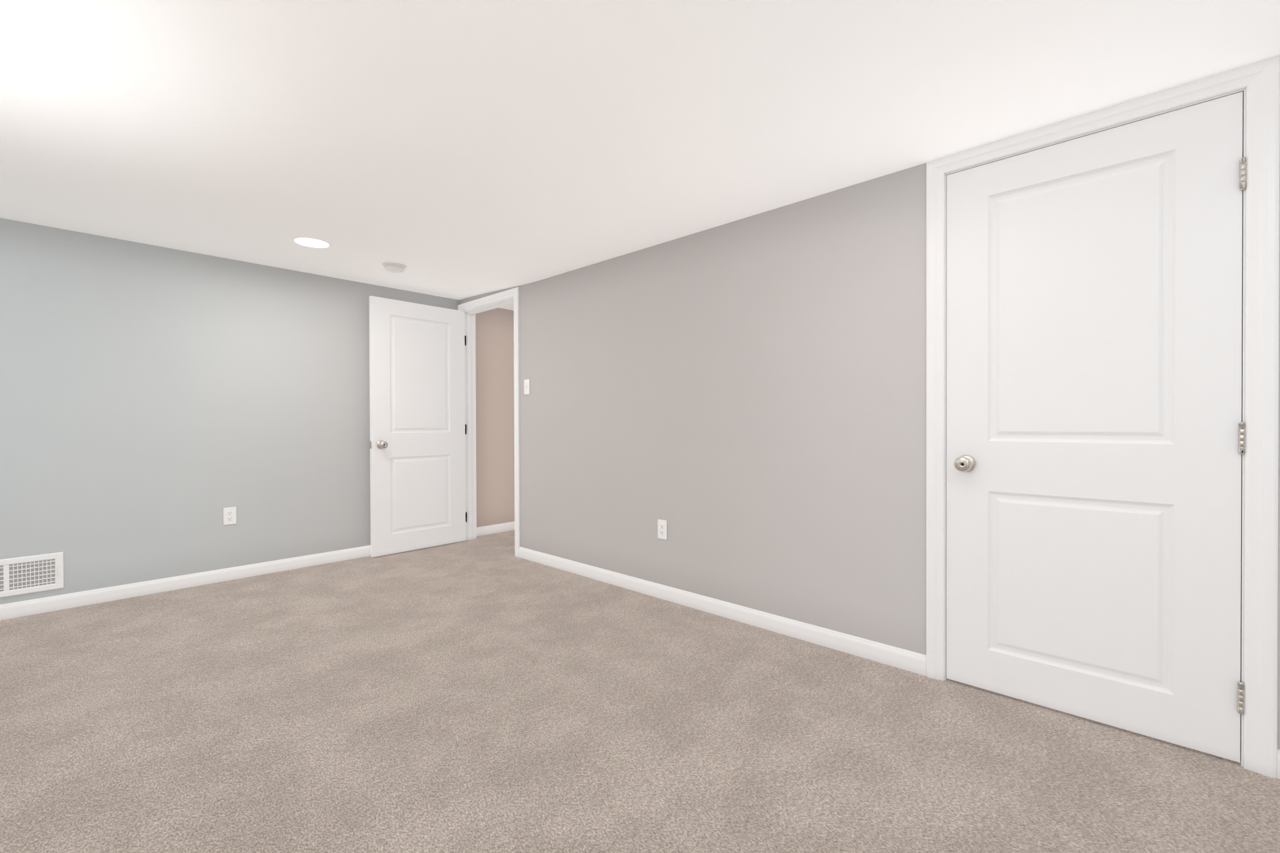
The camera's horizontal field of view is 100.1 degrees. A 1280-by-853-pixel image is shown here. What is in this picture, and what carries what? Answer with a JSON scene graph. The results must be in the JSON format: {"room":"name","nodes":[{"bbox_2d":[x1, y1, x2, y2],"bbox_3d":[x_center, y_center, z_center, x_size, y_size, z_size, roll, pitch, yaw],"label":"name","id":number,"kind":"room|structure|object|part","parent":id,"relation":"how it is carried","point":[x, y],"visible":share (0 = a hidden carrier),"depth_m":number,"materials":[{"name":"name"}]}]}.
{"room":"empty bedroom","nodes":[
{"label":"empty bedroom","id":0,"kind":"room"},
{"bbox_2d":[0,218,514,604],"bbox_3d":[-2.648,-0.080,3.834,0.150,2.220,5.390,0,0,43],"label":"wall","id":1,"kind":"structure","parent":0,"point":[148,392],"depth_m":3.43,"materials":[{"name":"grey paint"}]},
{"bbox_2d":[0,551,63,597],"bbox_3d":[-3.418,0.817,2.890,0.014,0.204,0.420,0,0,43],"label":"air vent","id":2,"kind":"object","parent":1,"relation":"in","point":[42,572],"visible":1,"depth_m":2.96,"materials":[{"name":"white plastic"}]},
{"bbox_2d":[0,545,370,620],"bbox_3d":[-2.983,0.993,3.358,0.013,0.082,3.982,0,0,43],"label":"baseboard","id":3,"kind":"structure","parent":1,"relation":"attached to","point":[24,608],"depth_m":3.37,"materials":[{"name":"white paint"}]},
{"bbox_2d":[223,506,236,524],"bbox_3d":[-2.757,0.601,3.603,0.008,0.115,0.070,0,0,43],"label":"outlet","id":4,"kind":"object","parent":1,"relation":"attached to","point":[229,514],"visible":1,"depth_m":3.60,"materials":[{"name":"white plastic"}]},
{"bbox_2d":[476,521,514,536],"bbox_3d":[-1.197,0.976,5.319,0.013,0.082,1.012,0,0,43],"label":"baseboard","id":5,"kind":"structure","parent":1,"relation":"attached to","point":[494,529],"depth_m":5.11,"materials":[{"name":"white paint"}]},
{"bbox_2d":[0,530,1279,852],"bbox_3d":[-0.519,1.086,1.861,5.980,0.100,5.390,0,0,43],"label":"floor","id":6,"kind":"structure","parent":0,"point":[474,695],"depth_m":1.77,"materials":[{"name":"beige carpet"}]},
{"bbox_2d":[0,0,1279,310],"bbox_3d":[-0.525,-1.157,1.847,5.980,0.154,5.390,0,0,43],"label":"ceiling","id":7,"kind":"structure","parent":0,"point":[475,147],"depth_m":1.80,"materials":[{"name":"white paint"}]},
{"bbox_2d":[291,236,331,248],"bbox_3d":[-1.945,-1.090,3.177,0.206,0.006,0.206,0,0,43],"label":"recessed light","id":8,"kind":"object","parent":7,"relation":"in","point":[304,241],"visible":1,"depth_m":3.18,"materials":[{"name":"white plastic"}]},
{"bbox_2d":[381,261,407,273],"bbox_3d":[-1.676,-1.082,3.662,0.156,0.044,0.156,0,0,43],"label":"smoke detector","id":9,"kind":"object","parent":7,"relation":"attached to","point":[394,267],"visible":1,"depth_m":3.62,"materials":[{"name":"white plastic"}]},
{"bbox_2d":[459,153,1279,749],"bbox_3d":[0.504,-0.083,2.927,5.700,2.220,0.120,0,0,43],"label":"wall","id":10,"kind":"structure","parent":0,"point":[754,386],"depth_m":2.76,"materials":[{"name":"grey paint"}]},
{"bbox_2d":[457,286,519,557],"bbox_3d":[-1.243,-0.034,4.555,0.938,2.112,0.155,0,0,43],"label":"door frame","id":11,"kind":"structure","parent":10,"relation":"attached to","point":[469,315],"depth_m":4.80,"materials":[{"name":"white paint"}]},
{"bbox_2d":[369,295,466,557],"bbox_3d":[-1.813,-0.001,4.475,0.173,2.032,0.836,0,0,43],"label":"hall door","id":12,"kind":"structure","parent":11,"relation":"attached to","point":[417,351],"depth_m":4.43,"materials":[{"name":"white paint"}]},
{"bbox_3d":[-2.062,0.143,4.209,0.173,0.066,0.106,0,0,43],"label":"knob","id":13,"kind":"part","parent":12,"relation":"part of","materials":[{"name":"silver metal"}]},
{"bbox_2d":[523,379,529,394],"bbox_3d":[-0.874,-0.304,4.114,0.070,0.115,0.019,0,0,43],"label":"switch","id":14,"kind":"object","parent":10,"relation":"attached to","point":[526,382],"visible":1,"depth_m":4.11,"materials":[{"name":"white plastic"}]},
{"bbox_2d":[657,519,666,539],"bbox_3d":[0.132,0.613,3.192,0.070,0.115,0.008,0,0,43],"label":"outlet","id":15,"kind":"object","parent":10,"relation":"attached to","point":[662,524],"visible":1,"depth_m":3.19,"materials":[{"name":"white plastic"}]},
{"bbox_2d":[518,546,926,676],"bbox_3d":[0.121,0.985,3.203,2.904,0.082,0.013,0,0,43],"label":"baseboard","id":16,"kind":"structure","parent":10,"relation":"attached to","point":[915,662],"depth_m":2.76,"materials":[{"name":"white paint"}]},
{"bbox_2d":[946,91,1246,762],"bbox_3d":[1.542,0.005,1.903,0.806,2.032,0.173,0,0,43],"label":"closet door","id":17,"kind":"structure","parent":10,"relation":"in","point":[1095,430],"depth_m":1.84,"materials":[{"name":"white paint"}]},
{"bbox_3d":[1.286,0.146,2.143,0.105,0.066,0.173,0,0,43],"label":"knob","id":18,"kind":"part","parent":17,"relation":"part of","materials":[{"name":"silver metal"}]},
{"bbox_2d":[926,54,1279,778],"bbox_3d":[1.569,-0.002,1.936,0.840,2.063,0.120,0,0,43],"label":"door frame","id":19,"kind":"structure","parent":10,"relation":"attached to","point":[1244,90],"depth_m":1.64,"materials":[{"name":"white paint"}]},
{"bbox_2d":[1276,748,1279,779],"bbox_3d":[2.209,0.991,1.258,0.926,0.082,0.013,0,0,43],"label":"baseboard","id":20,"kind":"structure","parent":10,"relation":"attached to","point":[1278,750],"depth_m":1.57,"materials":[{"name":"white paint"}]}
]}

